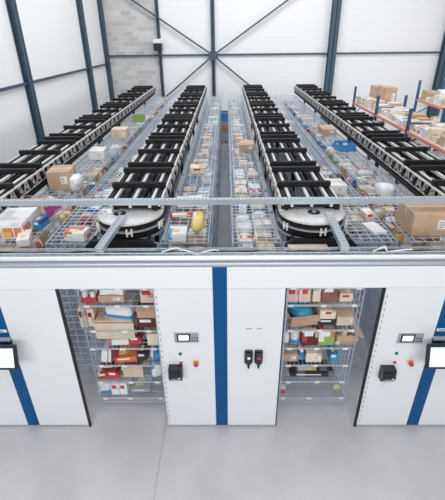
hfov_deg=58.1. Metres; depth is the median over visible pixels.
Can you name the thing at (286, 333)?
plastic bag
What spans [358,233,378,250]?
shelf
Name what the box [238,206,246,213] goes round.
printed box
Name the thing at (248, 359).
handset
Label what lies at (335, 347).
shelf
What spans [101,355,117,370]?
printed box
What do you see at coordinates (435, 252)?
cable
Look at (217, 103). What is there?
wire basket
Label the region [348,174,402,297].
wire basket
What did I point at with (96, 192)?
carton
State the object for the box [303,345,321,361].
carton
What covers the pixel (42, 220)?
printed box
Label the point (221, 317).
panel
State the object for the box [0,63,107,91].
trim
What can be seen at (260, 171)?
wire basket
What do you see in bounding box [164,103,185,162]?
wire basket
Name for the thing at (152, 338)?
carton
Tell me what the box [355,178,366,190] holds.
printed box
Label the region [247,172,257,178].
carton
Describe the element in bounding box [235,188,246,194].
carton
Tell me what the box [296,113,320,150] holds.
wire basket
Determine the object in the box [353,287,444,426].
panel
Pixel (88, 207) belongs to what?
plastic bag
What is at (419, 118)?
carton
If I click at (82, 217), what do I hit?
printed box
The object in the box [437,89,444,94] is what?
carton
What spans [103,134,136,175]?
wire basket
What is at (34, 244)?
carton
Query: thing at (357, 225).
carton
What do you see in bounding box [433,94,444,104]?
carton
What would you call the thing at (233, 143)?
wire basket
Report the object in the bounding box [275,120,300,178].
wire basket
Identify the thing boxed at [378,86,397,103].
carton
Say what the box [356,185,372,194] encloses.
carton
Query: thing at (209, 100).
wire basket
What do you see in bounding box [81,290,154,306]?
shelf
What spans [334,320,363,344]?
carton
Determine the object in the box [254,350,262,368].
handset
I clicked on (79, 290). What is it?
shelf
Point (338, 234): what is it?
channel
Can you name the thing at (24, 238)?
printed box
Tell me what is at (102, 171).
printed box
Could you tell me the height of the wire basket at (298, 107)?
2.336 m
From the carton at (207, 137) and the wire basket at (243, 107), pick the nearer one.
the carton at (207, 137)
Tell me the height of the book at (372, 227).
0.040 m
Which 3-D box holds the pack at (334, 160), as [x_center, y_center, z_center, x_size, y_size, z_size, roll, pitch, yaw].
[2.752,-2.159,9.501,0.244,0.222,0.219,0,28,2]
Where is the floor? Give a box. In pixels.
[0,134,444,499]
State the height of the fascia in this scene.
0.394 m
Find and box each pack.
[98,378,111,392]
[105,292,139,319]
[196,191,210,197]
[233,169,244,178]
[288,325,298,343]
[332,153,343,164]
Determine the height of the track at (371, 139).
2.890 m
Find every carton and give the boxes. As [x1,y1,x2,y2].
[0,243,15,250]
[14,241,36,252]
[17,195,54,214]
[32,229,51,246]
[46,164,76,190]
[63,206,75,213]
[64,195,80,208]
[64,214,80,226]
[80,184,88,197]
[84,172,99,186]
[88,147,107,159]
[92,214,97,231]
[94,192,108,197]
[94,302,136,338]
[98,290,128,301]
[111,126,129,138]
[112,146,121,155]
[117,351,150,376]
[118,139,128,146]
[130,292,154,317]
[146,327,157,344]
[173,219,190,229]
[183,186,195,194]
[187,236,205,247]
[188,228,206,241]
[193,210,209,223]
[200,172,210,182]
[201,144,210,152]
[202,136,210,143]
[231,133,242,139]
[234,156,244,165]
[235,180,245,187]
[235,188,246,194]
[237,151,248,160]
[239,140,253,150]
[240,162,253,170]
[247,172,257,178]
[250,206,264,212]
[253,219,271,235]
[253,235,276,246]
[257,243,275,250]
[281,339,297,360]
[284,300,319,326]
[288,244,328,250]
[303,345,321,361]
[311,289,321,301]
[318,125,335,134]
[325,178,346,193]
[333,302,354,324]
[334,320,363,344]
[341,166,353,177]
[341,204,358,216]
[348,215,365,229]
[356,96,367,103]
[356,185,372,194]
[360,97,372,105]
[363,98,374,106]
[364,190,378,206]
[369,85,383,98]
[370,99,384,110]
[374,104,388,112]
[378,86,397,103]
[380,108,387,114]
[386,108,400,118]
[386,235,400,248]
[387,221,405,237]
[389,103,401,106]
[390,114,403,120]
[394,116,407,122]
[395,203,444,236]
[397,119,402,125]
[402,119,421,128]
[406,243,427,248]
[411,114,426,118]
[413,125,429,133]
[415,117,430,120]
[420,127,435,137]
[421,90,437,100]
[421,121,434,126]
[426,128,444,139]
[426,242,444,245]
[428,151,443,158]
[430,116,440,120]
[431,136,439,143]
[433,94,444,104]
[435,124,443,127]
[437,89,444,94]
[438,135,444,146]
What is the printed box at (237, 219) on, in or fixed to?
on the wire basket at (269, 206)
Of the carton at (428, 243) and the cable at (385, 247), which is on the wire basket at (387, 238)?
the carton at (428, 243)
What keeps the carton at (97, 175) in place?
on the wire basket at (78, 163)
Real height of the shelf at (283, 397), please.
0.024 m
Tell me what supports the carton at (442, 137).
on the rack at (407, 131)
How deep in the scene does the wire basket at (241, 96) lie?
17.82 m
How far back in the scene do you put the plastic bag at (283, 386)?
5.84 m
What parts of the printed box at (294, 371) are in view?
picture panel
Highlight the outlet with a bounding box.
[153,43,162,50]
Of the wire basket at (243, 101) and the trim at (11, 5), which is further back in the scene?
the wire basket at (243, 101)
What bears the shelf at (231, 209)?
attached to the wire basket at (269, 206)
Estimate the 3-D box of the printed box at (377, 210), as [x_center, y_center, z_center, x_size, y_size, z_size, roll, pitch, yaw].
[2.690,-0.633,6.766,0.262,0.122,0.200,1,28,3]
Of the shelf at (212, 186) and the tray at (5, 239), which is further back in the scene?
the shelf at (212, 186)
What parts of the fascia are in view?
round rail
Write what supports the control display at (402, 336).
attached to the panel at (416, 396)
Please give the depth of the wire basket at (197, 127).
11.97 m
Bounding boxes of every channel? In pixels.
[0,196,444,207]
[95,214,126,252]
[325,211,349,251]
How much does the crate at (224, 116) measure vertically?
0.400 m
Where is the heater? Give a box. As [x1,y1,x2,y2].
[153,39,162,50]
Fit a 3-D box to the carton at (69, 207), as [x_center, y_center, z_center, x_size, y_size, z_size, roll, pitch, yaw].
[-2.708,-0.741,7.025,0.292,0.177,0.364,-3,28,-5]
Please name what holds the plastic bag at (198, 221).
on the wire basket at (168, 224)
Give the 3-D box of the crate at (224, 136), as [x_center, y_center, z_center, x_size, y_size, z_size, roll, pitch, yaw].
[0.072,-5.888,20.546,1.100,0.360,0.750,0,28,1]
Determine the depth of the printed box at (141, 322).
5.25 m
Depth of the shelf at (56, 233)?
6.12 m
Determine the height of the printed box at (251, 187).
0.202 m
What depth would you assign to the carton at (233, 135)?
11.57 m
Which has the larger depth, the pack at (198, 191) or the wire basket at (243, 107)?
the wire basket at (243, 107)
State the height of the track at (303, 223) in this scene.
2.890 m
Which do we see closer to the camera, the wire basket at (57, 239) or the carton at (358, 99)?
the wire basket at (57, 239)
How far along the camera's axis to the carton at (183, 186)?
7.56 m
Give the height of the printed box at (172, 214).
0.062 m
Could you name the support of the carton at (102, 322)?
on the shelving unit at (115, 243)
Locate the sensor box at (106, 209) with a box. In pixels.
[102,206,113,212]
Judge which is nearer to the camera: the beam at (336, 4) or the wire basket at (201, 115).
the wire basket at (201, 115)
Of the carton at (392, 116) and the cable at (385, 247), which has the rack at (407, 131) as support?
the carton at (392, 116)
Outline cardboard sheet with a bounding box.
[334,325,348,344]
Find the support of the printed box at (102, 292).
on the carton at (111, 297)
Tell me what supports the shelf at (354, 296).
attached to the wire basket at (375, 304)
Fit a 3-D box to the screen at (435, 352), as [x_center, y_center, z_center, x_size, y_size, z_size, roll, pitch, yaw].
[2.637,1.219,4.781,0.480,0.310,0.263,0,28,1]
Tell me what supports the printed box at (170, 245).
on the wire basket at (168, 224)
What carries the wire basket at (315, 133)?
on the floor
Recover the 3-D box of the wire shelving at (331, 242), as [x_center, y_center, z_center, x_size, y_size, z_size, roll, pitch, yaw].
[1.285,1.003,5.548,0.954,2.396,0.662,0,28,1]
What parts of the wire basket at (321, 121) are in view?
frame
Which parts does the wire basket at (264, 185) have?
frame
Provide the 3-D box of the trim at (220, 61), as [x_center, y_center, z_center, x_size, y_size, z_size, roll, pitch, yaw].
[1.106,-8.647,20.486,2.846,2.198,0.050,0,28,1]
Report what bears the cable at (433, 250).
in the cable tray at (370, 252)
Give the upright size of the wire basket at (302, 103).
2.336 m
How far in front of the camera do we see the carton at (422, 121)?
11.48 m
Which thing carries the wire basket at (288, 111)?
on the floor
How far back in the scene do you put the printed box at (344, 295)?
5.05 m
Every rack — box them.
[352,86,444,240]
[413,80,444,156]
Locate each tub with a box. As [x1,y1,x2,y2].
[131,114,144,121]
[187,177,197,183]
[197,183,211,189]
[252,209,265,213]
[332,140,356,151]
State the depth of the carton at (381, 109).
13.49 m
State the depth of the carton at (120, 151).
10.36 m
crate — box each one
[221,111,227,120]
[221,125,227,132]
[221,133,227,139]
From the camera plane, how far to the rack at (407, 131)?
13.03 m
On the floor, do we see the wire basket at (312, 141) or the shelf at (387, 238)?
the wire basket at (312, 141)
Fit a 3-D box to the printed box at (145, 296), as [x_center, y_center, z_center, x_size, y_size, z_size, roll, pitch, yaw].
[-0.943,0.509,5.159,0.189,0.222,0.282,0,28,1]
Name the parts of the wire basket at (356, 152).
frame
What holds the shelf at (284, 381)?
attached to the wire shelving at (331, 242)
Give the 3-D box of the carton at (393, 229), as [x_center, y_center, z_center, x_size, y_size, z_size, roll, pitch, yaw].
[2.684,-0.312,6.099,0.337,0.187,0.364,-3,28,-5]
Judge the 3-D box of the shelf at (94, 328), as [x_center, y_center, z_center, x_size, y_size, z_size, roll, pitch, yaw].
[-2.015,1.639,6.797,0.652,0.024,0.946,0,28,1]
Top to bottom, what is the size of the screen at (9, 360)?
0.310 m
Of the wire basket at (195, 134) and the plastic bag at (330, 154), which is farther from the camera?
the wire basket at (195, 134)
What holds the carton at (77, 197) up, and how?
on the wire basket at (46, 190)
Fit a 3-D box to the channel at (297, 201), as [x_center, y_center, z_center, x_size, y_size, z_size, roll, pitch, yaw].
[-0.025,-0.642,5.480,9.600,0.154,0.152,0,28,1]
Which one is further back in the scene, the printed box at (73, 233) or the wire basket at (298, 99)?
the wire basket at (298, 99)
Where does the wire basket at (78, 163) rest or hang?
on the floor
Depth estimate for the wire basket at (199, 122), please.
12.92 m
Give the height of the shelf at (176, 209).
0.024 m
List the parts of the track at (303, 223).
chain, rail, post, rail, post, rail, post, rail, rail, wheel plate, chain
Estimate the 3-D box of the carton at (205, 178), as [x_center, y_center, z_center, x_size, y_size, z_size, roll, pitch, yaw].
[-0.345,-1.460,8.265,0.223,0.222,0.218,-3,28,-4]
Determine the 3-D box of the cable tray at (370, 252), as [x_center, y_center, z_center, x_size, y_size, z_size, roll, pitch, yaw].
[-0.033,0.070,4.484,7.806,0.140,0.150,0,28,1]
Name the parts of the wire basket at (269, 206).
frame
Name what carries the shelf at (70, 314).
attached to the wire basket at (57, 239)
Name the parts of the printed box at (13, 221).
picture panel, picture panel, picture panel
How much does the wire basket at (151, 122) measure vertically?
2.336 m
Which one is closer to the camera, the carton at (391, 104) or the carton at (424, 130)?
the carton at (424, 130)
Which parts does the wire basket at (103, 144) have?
frame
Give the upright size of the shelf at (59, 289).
0.024 m
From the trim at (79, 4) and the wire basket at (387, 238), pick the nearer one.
the wire basket at (387, 238)
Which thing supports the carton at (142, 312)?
on the printed box at (141, 322)
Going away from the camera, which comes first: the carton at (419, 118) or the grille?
the carton at (419, 118)
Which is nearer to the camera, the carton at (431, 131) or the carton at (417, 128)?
the carton at (431, 131)
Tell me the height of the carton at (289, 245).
0.052 m
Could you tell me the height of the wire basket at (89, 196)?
2.336 m
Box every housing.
[168,364,182,380]
[378,365,396,380]
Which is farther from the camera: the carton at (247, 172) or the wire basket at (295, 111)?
the wire basket at (295, 111)
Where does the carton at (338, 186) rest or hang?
on the wire basket at (323, 175)
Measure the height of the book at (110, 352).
0.223 m
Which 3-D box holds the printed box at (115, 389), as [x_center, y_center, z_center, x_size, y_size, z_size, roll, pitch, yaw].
[-1.561,1.953,5.951,0.117,0.222,0.302,0,28,1]
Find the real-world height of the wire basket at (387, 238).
2.336 m
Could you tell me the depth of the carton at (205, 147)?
10.52 m
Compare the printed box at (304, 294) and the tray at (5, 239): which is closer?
the printed box at (304, 294)
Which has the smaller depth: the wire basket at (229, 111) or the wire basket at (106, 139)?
the wire basket at (106, 139)
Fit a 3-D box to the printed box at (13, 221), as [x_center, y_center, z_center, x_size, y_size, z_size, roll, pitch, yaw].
[-2.930,-0.386,5.683,0.442,0.220,0.622,-2,28,-2]
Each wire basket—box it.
[0,216,83,352]
[37,193,98,331]
[44,177,96,300]
[45,215,105,370]
[70,193,138,329]
[75,162,109,245]
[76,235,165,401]
[79,151,119,187]
[89,176,144,291]
[96,141,128,173]
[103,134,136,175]
[104,163,152,251]
[113,126,142,153]
[116,151,159,241]
[121,120,147,160]
[126,142,164,236]
[127,115,151,150]
[134,110,156,141]
[134,134,168,221]
[139,106,159,134]
[141,127,170,208]
[143,102,162,121]
[147,121,175,193]
[148,99,166,113]
[152,96,169,110]
[152,115,178,186]
[156,111,180,177]
[160,215,211,249]
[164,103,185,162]
[169,192,213,249]
[176,175,215,247]
[181,161,216,247]
[186,150,217,246]
[189,141,218,221]
[192,132,218,218]
[195,126,218,208]
[197,120,219,196]
[199,114,219,158]
[201,110,220,171]
[202,106,220,167]
[204,99,220,128]
[204,102,220,137]
[206,95,221,146]
[228,95,242,109]
[228,98,243,111]
[228,101,244,125]
[228,105,245,164]
[228,109,246,145]
[229,114,248,137]
[229,119,249,194]
[229,125,251,172]
[229,132,253,218]
[229,140,256,209]
[230,149,259,186]
[230,161,263,249]
[230,175,267,247]
[231,192,273,249]
[232,214,281,250]
[269,110,291,173]
[271,114,295,156]
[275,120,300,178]
[278,125,305,194]
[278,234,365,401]
[280,95,297,104]
[282,98,301,130]
[282,132,312,192]
[285,101,304,130]
[286,140,320,208]
[288,105,309,124]
[292,109,314,150]
[293,150,330,208]
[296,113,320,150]
[297,161,340,208]
[301,118,327,156]
[305,124,335,163]
[306,175,355,208]
[310,192,369,318]
[311,131,343,160]
[317,214,397,369]
[318,139,354,207]
[327,149,367,181]
[337,160,383,250]
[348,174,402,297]
[352,191,408,330]
[362,213,444,346]
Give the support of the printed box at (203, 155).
on the wire basket at (192, 149)
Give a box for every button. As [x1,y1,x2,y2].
[193,360,198,366]
[408,360,413,366]
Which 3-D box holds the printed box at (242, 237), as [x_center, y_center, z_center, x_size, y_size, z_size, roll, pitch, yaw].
[0.330,-0.089,5.719,0.182,0.202,0.215,1,28,2]
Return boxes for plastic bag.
[32,237,43,250]
[50,213,66,223]
[50,221,59,230]
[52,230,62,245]
[69,173,83,190]
[87,207,100,211]
[150,345,159,360]
[150,358,161,376]
[187,181,197,186]
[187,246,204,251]
[191,211,204,231]
[235,222,252,234]
[237,215,249,218]
[237,243,255,247]
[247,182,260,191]
[251,212,267,219]
[279,383,285,392]
[283,323,288,342]
[287,301,312,316]
[297,342,304,359]
[329,150,339,157]
[329,173,344,180]
[332,383,339,392]
[356,170,369,175]
[374,182,394,195]
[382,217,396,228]
[395,232,407,242]
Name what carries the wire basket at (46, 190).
on the floor
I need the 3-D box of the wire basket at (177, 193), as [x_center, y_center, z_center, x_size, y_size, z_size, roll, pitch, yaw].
[-0.486,0.216,7.115,0.655,2.336,0.954,0,28,1]
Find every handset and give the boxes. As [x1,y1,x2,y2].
[244,350,252,368]
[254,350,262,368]
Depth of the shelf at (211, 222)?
6.84 m
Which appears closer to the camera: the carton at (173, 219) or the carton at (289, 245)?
the carton at (289, 245)
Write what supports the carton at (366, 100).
on the rack at (407, 131)
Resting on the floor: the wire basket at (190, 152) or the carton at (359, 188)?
the wire basket at (190, 152)
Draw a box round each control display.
[173,330,199,342]
[395,331,424,342]
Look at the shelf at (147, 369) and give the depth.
5.82 m
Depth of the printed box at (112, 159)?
9.94 m
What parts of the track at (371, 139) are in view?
chain, rail, post, rail, rail, rail, rail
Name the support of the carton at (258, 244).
on the wire basket at (274, 225)
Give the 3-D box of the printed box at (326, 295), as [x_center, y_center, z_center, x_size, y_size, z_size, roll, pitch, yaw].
[1.352,0.469,5.162,0.200,0.242,0.302,0,28,1]
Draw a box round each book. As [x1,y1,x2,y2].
[101,339,110,361]
[108,344,115,361]
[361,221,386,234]
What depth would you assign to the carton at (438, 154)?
11.14 m
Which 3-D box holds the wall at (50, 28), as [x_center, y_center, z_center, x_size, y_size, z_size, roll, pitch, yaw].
[-6.112,-5.433,10.998,0.250,9.000,20.850,0,28,1]
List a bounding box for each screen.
[0,337,18,369]
[424,336,444,368]
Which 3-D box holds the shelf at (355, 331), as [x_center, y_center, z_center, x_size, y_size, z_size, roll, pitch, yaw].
[2.019,1.618,6.750,0.652,0.024,0.946,0,28,1]
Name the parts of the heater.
casing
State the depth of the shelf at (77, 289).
4.92 m
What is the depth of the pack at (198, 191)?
7.38 m
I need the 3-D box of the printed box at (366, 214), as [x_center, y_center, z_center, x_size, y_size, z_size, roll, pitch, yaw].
[2.142,-0.531,5.947,0.140,0.122,0.222,-6,29,-9]
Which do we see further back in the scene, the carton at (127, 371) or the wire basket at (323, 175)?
the wire basket at (323, 175)
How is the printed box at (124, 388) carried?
on the shelving unit at (115, 243)
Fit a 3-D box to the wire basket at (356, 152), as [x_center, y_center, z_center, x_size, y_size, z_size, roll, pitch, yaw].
[2.855,-1.171,9.627,0.655,2.336,0.954,0,28,1]
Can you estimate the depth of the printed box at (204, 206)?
6.67 m
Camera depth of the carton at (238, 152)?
9.64 m
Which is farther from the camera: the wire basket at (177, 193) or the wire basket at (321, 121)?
the wire basket at (321, 121)
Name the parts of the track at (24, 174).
rail, rail, rail, rail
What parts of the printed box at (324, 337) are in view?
title panel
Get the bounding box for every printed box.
[0,207,38,239]
[16,229,32,246]
[33,214,49,229]
[44,206,62,216]
[55,209,73,219]
[63,226,90,241]
[77,303,88,326]
[80,213,93,230]
[86,303,97,325]
[89,181,96,189]
[93,168,104,176]
[98,362,107,378]
[99,290,111,294]
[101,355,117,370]
[107,363,122,378]
[109,147,117,156]
[109,152,115,160]
[110,339,128,344]
[110,370,122,393]
[111,290,125,294]
[114,343,138,362]
[119,371,131,393]
[129,325,144,343]
[131,370,152,391]
[136,317,155,326]
[137,339,150,359]
[139,290,153,302]
[168,226,187,241]
[169,242,182,249]
[170,212,192,218]
[176,195,203,207]
[190,164,205,173]
[196,205,206,210]
[201,151,207,158]
[235,219,251,225]
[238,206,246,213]
[239,234,251,241]
[249,186,260,191]
[254,232,271,244]
[286,289,298,301]
[287,359,333,376]
[298,289,311,301]
[300,325,318,344]
[313,306,335,324]
[316,301,336,318]
[317,325,335,344]
[320,289,337,300]
[326,344,337,360]
[337,289,352,301]
[346,168,355,178]
[351,176,360,188]
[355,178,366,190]
[358,208,374,220]
[371,204,383,209]
[372,207,381,217]
[380,206,394,220]
[401,234,422,248]
[422,237,439,246]
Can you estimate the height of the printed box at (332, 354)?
0.142 m
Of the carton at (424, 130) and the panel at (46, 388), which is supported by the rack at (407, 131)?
the carton at (424, 130)
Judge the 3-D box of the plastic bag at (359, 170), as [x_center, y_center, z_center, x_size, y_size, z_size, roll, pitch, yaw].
[2.970,-1.582,8.439,0.270,0.206,0.216,-2,28,-2]
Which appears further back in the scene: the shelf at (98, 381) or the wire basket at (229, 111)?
the wire basket at (229, 111)
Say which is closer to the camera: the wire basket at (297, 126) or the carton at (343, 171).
the carton at (343, 171)
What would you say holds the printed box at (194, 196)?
on the wire basket at (177, 193)
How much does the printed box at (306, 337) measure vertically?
0.272 m
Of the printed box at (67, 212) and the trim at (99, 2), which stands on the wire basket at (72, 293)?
the printed box at (67, 212)
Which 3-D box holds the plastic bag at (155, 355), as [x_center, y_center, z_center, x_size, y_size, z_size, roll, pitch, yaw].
[-0.918,1.425,5.647,0.208,0.165,0.292,0,28,1]
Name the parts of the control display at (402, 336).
screen frame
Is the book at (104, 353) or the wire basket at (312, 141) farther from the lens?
the wire basket at (312, 141)
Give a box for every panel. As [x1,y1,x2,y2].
[0,289,91,426]
[154,288,286,425]
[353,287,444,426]
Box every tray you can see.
[0,246,444,256]
[5,239,15,242]
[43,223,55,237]
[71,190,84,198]
[81,290,98,302]
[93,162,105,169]
[250,188,261,195]
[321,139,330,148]
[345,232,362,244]
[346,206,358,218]
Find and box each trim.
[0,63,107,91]
[5,0,56,195]
[76,0,102,140]
[97,0,117,126]
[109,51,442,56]
[131,0,208,52]
[154,0,164,98]
[163,58,209,98]
[209,50,217,59]
[210,0,215,97]
[217,0,288,52]
[217,58,249,84]
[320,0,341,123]
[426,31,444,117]
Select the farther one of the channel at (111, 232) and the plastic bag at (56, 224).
the plastic bag at (56, 224)
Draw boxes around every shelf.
[43,233,62,250]
[57,210,81,231]
[59,289,81,298]
[61,290,81,311]
[64,299,80,326]
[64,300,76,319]
[65,314,78,334]
[68,328,82,348]
[77,289,152,289]
[77,328,105,366]
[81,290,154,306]
[86,307,157,331]
[87,165,118,175]
[90,323,159,349]
[93,337,160,366]
[97,368,162,382]
[100,369,164,398]
[172,209,212,230]
[184,175,215,189]
[186,222,213,243]
[231,209,269,230]
[232,232,276,250]
[279,369,344,398]
[281,334,349,365]
[281,350,347,382]
[282,320,352,348]
[284,301,356,331]
[287,289,361,306]
[288,288,364,288]
[324,331,366,366]
[352,296,380,326]
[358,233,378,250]
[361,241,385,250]
[384,233,400,248]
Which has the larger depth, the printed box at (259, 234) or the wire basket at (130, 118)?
the wire basket at (130, 118)
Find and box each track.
[0,86,154,240]
[96,85,206,249]
[242,85,347,240]
[294,84,444,245]
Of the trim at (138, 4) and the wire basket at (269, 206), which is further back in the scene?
the trim at (138, 4)
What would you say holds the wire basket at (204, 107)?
on the floor
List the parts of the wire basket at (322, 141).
frame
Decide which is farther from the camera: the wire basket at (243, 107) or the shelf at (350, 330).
the wire basket at (243, 107)
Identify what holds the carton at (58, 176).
on the wire basket at (46, 190)
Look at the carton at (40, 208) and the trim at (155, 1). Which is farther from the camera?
the trim at (155, 1)
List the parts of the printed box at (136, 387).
picture panel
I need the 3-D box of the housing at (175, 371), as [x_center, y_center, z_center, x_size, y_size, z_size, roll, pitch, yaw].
[-0.593,1.564,5.070,0.170,0.195,0.130,0,28,1]
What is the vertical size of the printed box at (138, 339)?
0.132 m
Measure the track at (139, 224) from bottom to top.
2.890 m
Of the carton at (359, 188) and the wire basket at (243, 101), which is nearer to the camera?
the carton at (359, 188)
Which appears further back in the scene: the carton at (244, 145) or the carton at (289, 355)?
the carton at (244, 145)
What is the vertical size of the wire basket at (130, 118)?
2.336 m
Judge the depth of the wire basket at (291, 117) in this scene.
13.46 m
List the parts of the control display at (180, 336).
screen frame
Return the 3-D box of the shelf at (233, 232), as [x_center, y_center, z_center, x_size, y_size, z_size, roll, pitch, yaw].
[0.466,-0.048,5.870,0.652,0.024,0.946,0,28,1]
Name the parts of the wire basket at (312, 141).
frame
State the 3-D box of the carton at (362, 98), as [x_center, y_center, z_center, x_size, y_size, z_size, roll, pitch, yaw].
[5.531,-5.695,15.331,0.400,0.280,0.350,0,28,1]
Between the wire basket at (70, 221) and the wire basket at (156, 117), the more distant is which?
the wire basket at (156, 117)
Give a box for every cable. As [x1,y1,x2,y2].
[0,249,444,252]
[28,252,444,256]
[34,250,437,254]
[162,247,218,252]
[373,246,412,250]
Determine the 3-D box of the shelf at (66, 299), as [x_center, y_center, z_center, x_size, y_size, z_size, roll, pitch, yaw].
[-2.823,1.187,7.657,0.652,0.024,0.946,0,28,1]
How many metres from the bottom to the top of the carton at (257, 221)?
0.242 m
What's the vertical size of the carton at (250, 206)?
0.187 m
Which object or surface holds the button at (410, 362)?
attached to the panel at (416, 396)
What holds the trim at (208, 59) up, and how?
attached to the trim at (213, 55)
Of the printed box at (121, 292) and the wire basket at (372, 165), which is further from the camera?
the wire basket at (372, 165)
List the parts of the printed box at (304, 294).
title panel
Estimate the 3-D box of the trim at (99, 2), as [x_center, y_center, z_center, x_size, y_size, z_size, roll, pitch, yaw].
[-5.809,-10.177,19.827,0.200,9.000,0.220,0,28,1]
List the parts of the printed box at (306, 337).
title panel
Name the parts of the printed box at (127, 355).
picture panel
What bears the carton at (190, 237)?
on the wire basket at (168, 224)
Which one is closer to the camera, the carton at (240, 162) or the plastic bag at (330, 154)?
the carton at (240, 162)
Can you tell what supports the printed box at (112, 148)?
on the wire basket at (103, 144)
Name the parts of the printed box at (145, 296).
title panel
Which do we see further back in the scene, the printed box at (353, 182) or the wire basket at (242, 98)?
the wire basket at (242, 98)
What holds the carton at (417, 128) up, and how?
on the rack at (407, 131)
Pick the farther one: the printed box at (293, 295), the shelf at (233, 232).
the shelf at (233, 232)
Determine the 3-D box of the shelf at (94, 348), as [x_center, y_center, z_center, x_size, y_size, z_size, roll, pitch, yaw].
[-1.313,1.177,5.666,0.946,0.024,0.652,0,28,1]
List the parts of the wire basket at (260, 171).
frame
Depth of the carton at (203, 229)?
5.83 m
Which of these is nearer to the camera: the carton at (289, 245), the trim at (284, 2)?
the carton at (289, 245)
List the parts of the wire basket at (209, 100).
frame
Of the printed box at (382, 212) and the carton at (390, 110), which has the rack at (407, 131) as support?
the carton at (390, 110)
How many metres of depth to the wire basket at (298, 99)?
16.70 m
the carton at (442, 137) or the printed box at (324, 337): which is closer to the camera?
the printed box at (324, 337)
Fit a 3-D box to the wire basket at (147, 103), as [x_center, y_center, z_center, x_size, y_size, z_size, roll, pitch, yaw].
[-2.754,-4.793,16.494,0.655,2.336,0.954,0,28,1]
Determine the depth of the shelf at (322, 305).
5.02 m
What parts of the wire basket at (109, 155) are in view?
frame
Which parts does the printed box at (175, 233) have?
title panel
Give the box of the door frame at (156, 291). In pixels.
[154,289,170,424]
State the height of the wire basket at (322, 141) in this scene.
2.336 m
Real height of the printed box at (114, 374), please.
0.132 m
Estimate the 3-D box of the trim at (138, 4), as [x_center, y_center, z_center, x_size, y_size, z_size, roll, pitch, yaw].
[-3.288,-11.235,19.135,5.311,3.396,0.050,0,28,1]
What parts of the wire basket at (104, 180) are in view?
frame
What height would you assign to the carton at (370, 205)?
0.242 m
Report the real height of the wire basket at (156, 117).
2.336 m
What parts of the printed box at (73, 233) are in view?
title panel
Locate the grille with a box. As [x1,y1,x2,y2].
[154,44,160,48]
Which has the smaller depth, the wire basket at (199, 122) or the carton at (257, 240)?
the carton at (257, 240)
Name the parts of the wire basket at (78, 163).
frame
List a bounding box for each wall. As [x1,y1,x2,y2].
[0,0,111,241]
[102,0,444,134]
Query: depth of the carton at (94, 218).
6.26 m
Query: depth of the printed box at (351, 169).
8.37 m
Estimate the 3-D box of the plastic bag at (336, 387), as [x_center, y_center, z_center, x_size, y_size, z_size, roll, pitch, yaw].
[1.672,2.026,5.881,0.108,0.093,0.146,0,28,1]
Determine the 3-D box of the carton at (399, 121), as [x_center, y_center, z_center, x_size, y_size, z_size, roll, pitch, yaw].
[5.478,-3.808,11.954,0.400,0.150,0.350,-1,28,-1]
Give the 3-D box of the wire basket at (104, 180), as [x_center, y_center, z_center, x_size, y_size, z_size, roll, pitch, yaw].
[-2.009,-0.232,7.983,0.655,2.336,0.954,0,28,1]
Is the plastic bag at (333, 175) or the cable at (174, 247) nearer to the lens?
the cable at (174, 247)
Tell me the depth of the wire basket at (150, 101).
17.05 m
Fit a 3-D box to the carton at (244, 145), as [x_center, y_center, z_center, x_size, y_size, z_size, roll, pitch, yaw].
[0.574,-2.517,9.637,0.343,0.162,0.503,0,28,1]
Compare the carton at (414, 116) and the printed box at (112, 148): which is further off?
the carton at (414, 116)
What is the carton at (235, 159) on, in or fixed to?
on the wire basket at (255, 150)
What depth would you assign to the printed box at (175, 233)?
5.34 m
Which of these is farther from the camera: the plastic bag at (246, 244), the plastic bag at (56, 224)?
the plastic bag at (56, 224)
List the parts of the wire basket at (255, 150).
frame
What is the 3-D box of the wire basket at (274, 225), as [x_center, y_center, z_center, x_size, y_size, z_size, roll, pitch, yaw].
[0.476,0.667,6.254,0.655,2.336,0.954,0,28,1]
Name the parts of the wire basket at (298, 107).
frame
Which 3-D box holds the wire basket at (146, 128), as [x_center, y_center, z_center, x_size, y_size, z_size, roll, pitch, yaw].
[-1.972,-2.515,12.234,0.655,2.336,0.954,0,28,1]
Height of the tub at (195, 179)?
0.140 m
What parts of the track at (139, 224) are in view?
chain, wheel plate, rail, rail, post, rail, rail, rail, chain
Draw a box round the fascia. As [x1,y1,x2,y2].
[0,254,444,288]
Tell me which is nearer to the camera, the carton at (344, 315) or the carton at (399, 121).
the carton at (344, 315)
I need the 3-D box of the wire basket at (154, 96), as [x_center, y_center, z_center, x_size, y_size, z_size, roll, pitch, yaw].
[-2.739,-5.706,18.194,0.655,2.336,0.954,0,28,1]

